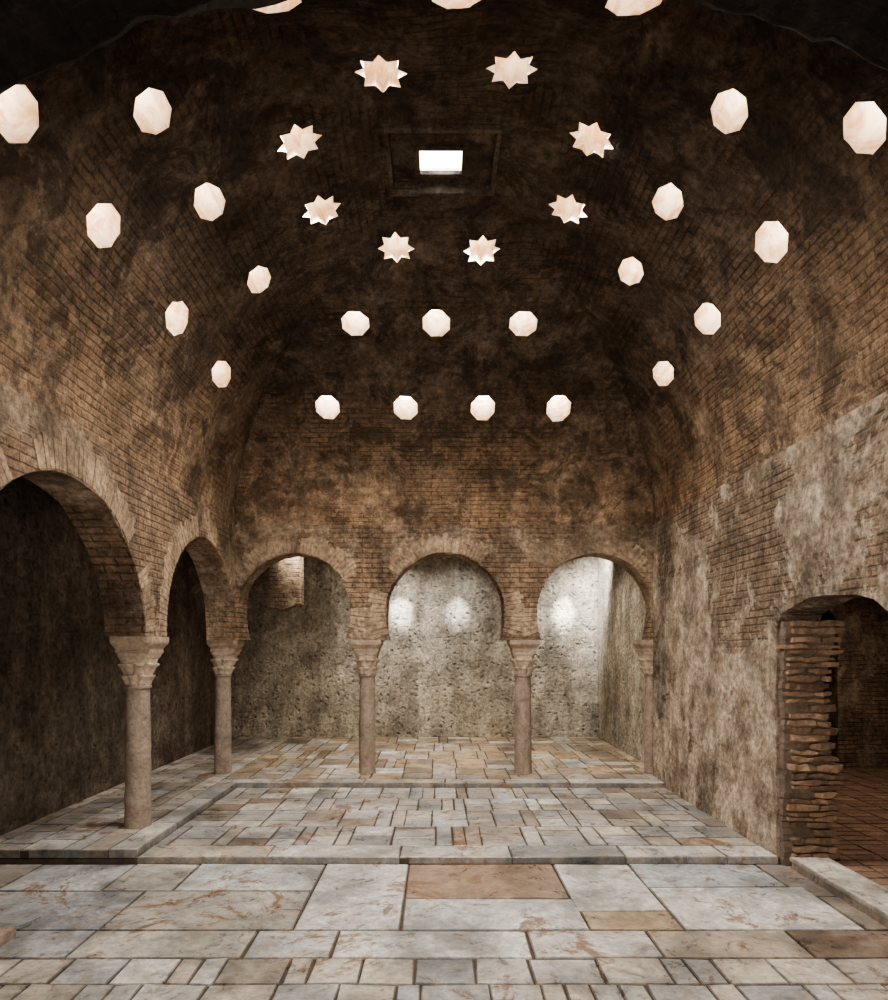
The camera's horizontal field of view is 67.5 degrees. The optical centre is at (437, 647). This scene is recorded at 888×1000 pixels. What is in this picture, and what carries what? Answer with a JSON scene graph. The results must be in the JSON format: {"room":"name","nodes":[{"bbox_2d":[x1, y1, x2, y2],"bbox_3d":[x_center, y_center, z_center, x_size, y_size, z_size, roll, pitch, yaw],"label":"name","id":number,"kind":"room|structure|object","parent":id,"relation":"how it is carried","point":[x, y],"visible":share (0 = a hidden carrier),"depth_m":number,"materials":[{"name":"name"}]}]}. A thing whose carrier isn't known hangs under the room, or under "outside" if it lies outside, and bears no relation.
{"room":"historic bathhouse","nodes":[
{"label":"historic bathhouse","id":0,"kind":"room"},
{"bbox_2d":[0,476,214,835],"bbox_3d":[-4.250,-0.200,7.035,0.320,4.100,12.070,0,0,0],"label":"wall","id":1,"kind":"structure","parent":0,"point":[63,698],"depth_m":7.28,"materials":[{"name":"paint"}]},
{"bbox_2d":[0,381,235,639],"bbox_3d":[-2.955,-0.900,6.210,0.390,1.580,5.819,0,0,0],"label":"wall","id":2,"kind":"structure","parent":0,"point":[134,527],"depth_m":6.10,"materials":[{"name":"brick"}]},
{"bbox_2d":[189,555,303,610],"bbox_3d":[-3.179,-1.440,11.075,1.818,1.620,0.350,0,0,0],"label":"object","id":3,"kind":"object","parent":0,"point":[281,585],"visible":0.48,"depth_m":10.90,"materials":[{"name":"brick"}]},
{"bbox_2d":[231,557,597,737],"bbox_3d":[-0.460,-0.200,13.235,7.900,4.100,0.330,0,0,0],"label":"wall","id":4,"kind":"structure","parent":0,"point":[445,670],"depth_m":13.07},
{"bbox_2d":[0,737,839,999],"bbox_3d":[-0.460,1.948,5.200,7.900,0.404,16.400,0,0,0],"label":"floor","id":5,"kind":"structure","parent":0,"point":[93,829],"depth_m":8.86,"materials":[{"name":"stone"}]},
{"bbox_2d":[109,636,168,828],"bbox_3d":[-2.929,0.818,6.539,0.431,1.863,0.431,0,0,0],"label":"column","id":6,"kind":"structure","parent":5,"relation":"on","point":[138,656],"depth_m":6.43,"materials":[{"name":"stone"}]},
{"bbox_2d":[206,640,244,774],"bbox_3d":[-2.971,0.818,9.310,0.432,1.863,0.434,0,0,0],"label":"column","id":7,"kind":"structure","parent":5,"relation":"on","point":[224,653],"depth_m":9.21,"materials":[{"name":"stone"}]},
{"bbox_2d":[351,640,383,774],"bbox_3d":[-0.989,0.818,9.311,0.431,1.864,0.432,0,0,0],"label":"column","id":8,"kind":"structure","parent":5,"relation":"on","point":[367,652],"depth_m":9.20,"materials":[{"name":"stone"}]},
{"bbox_2d":[507,640,539,773],"bbox_3d":[1.191,0.818,9.309,0.433,1.863,0.432,0,0,0],"label":"column","id":9,"kind":"structure","parent":5,"relation":"on","point":[523,652],"depth_m":9.20,"materials":[{"name":"stone"}]},
{"bbox_2d":[632,640,652,773],"bbox_3d":[2.989,0.819,9.330,0.434,1.862,0.430,0,0,0],"label":"column","id":10,"kind":"structure","parent":5,"relation":"on","point":[644,648],"depth_m":9.25,"materials":[{"name":"stone"}]},
{"bbox_2d":[0,0,887,524],"bbox_3d":[0.090,-3.175,5.700,6.780,2.970,7.980,0,0,0],"label":"ceiling","id":11,"kind":"structure","parent":0,"point":[666,220],"depth_m":5.46,"materials":[{"name":"brown brick"}]},
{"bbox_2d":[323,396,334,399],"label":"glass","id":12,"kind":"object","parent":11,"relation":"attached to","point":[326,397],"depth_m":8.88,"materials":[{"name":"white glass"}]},
{"bbox_2d":[400,396,411,399],"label":"glass","id":13,"kind":"object","parent":11,"relation":"attached to","point":[410,398],"depth_m":8.90,"materials":[{"name":"white glass"}]},
{"bbox_2d":[420,151,461,167],"bbox_3d":[0.025,-4.330,5.855,0.410,0.010,0.310,0,0,0],"label":"window","id":14,"kind":"structure","parent":11,"relation":"attached to","point":[428,159],"depth_m":5.89,"materials":[{"name":"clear glass"}]},
{"bbox_2d":[476,396,488,399],"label":"glass","id":15,"kind":"object","parent":11,"relation":"attached to","point":[479,397],"depth_m":8.88,"materials":[{"name":"white glass"}]},
{"bbox_2d":[551,396,562,399],"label":"glass","id":16,"kind":"object","parent":11,"relation":"attached to","point":[555,397],"depth_m":8.88,"materials":[{"name":"white glass"}]},
{"bbox_2d":[0,768,887,999],"bbox_3d":[2.090,1.948,5.100,12.800,0.204,13.400,0,0,0],"label":"floor","id":17,"kind":"structure","parent":0,"point":[753,925],"depth_m":4.42,"materials":[{"name":"stone"}]},
{"bbox_2d":[0,926,16,946],"bbox_3d":[-3.124,1.838,4.152,0.792,0.084,0.316,0,0,0],"label":"kerb","id":18,"kind":"object","parent":17,"relation":"on","point":[7,933],"visible":1,"depth_m":4.25,"materials":[{"name":"beige stone"}]},
{"bbox_2d":[790,857,887,927],"bbox_3d":[3.161,1.824,4.990,0.339,0.092,1.338,0,0,0],"label":"marble threshold","id":19,"kind":"object","parent":17,"relation":"on","point":[867,896],"depth_m":5.03,"materials":[{"name":"beige stone"}]},
{"bbox_2d":[0,0,887,94],"bbox_3d":[-0.460,-0.490,2.045,7.900,4.720,0.390,0,0,0],"label":"wall","id":20,"kind":"structure","parent":0,"point":[809,37],"depth_m":2.18,"materials":[{"name":"black"}]},
{"bbox_2d":[236,525,652,639],"bbox_3d":[0.070,-0.900,9.305,6.440,1.580,0.390,0,0,0],"label":"wall","id":21,"kind":"structure","parent":0,"point":[369,560],"depth_m":9.12,"materials":[{"name":"brick"}]},
{"bbox_2d":[137,787,777,863],"bbox_3d":[0.169,1.838,7.190,5.559,0.064,2.860,0,0,0],"label":"floor","id":22,"kind":"structure","parent":0,"point":[687,834],"depth_m":6.56,"materials":[{"name":"stone"}]},
{"bbox_2d":[598,558,645,762],"bbox_3d":[3.315,-0.200,11.400,0.350,4.100,3.800,0,0,0],"label":"wall","id":23,"kind":"structure","parent":0,"point":[621,604],"depth_m":11.44,"materials":[{"name":"beige paint"}]},
{"bbox_2d":[653,390,887,856],"bbox_3d":[3.130,0.090,5.660,0.360,3.560,6.919,0,0,0],"label":"wall","id":24,"kind":"structure","parent":0,"point":[802,533],"depth_m":6.30,"materials":[{"name":"beige paint"}]},
{"bbox_2d":[777,620,846,864],"bbox_3d":[3.217,0.821,5.849,0.520,2.119,0.465,0,0,0],"label":"brick pillar","id":25,"kind":"structure","parent":24,"relation":"in","point":[808,777],"depth_m":5.70,"materials":[{"name":"brown brick"}]},
{"bbox_2d":[822,596,887,768],"bbox_3d":[5.800,0.010,10.350,4.980,3.720,0.300,0,0,0],"label":"wall","id":26,"kind":"structure","parent":0,"point":[858,686],"depth_m":10.20,"materials":[{"name":"brick"}]}
]}

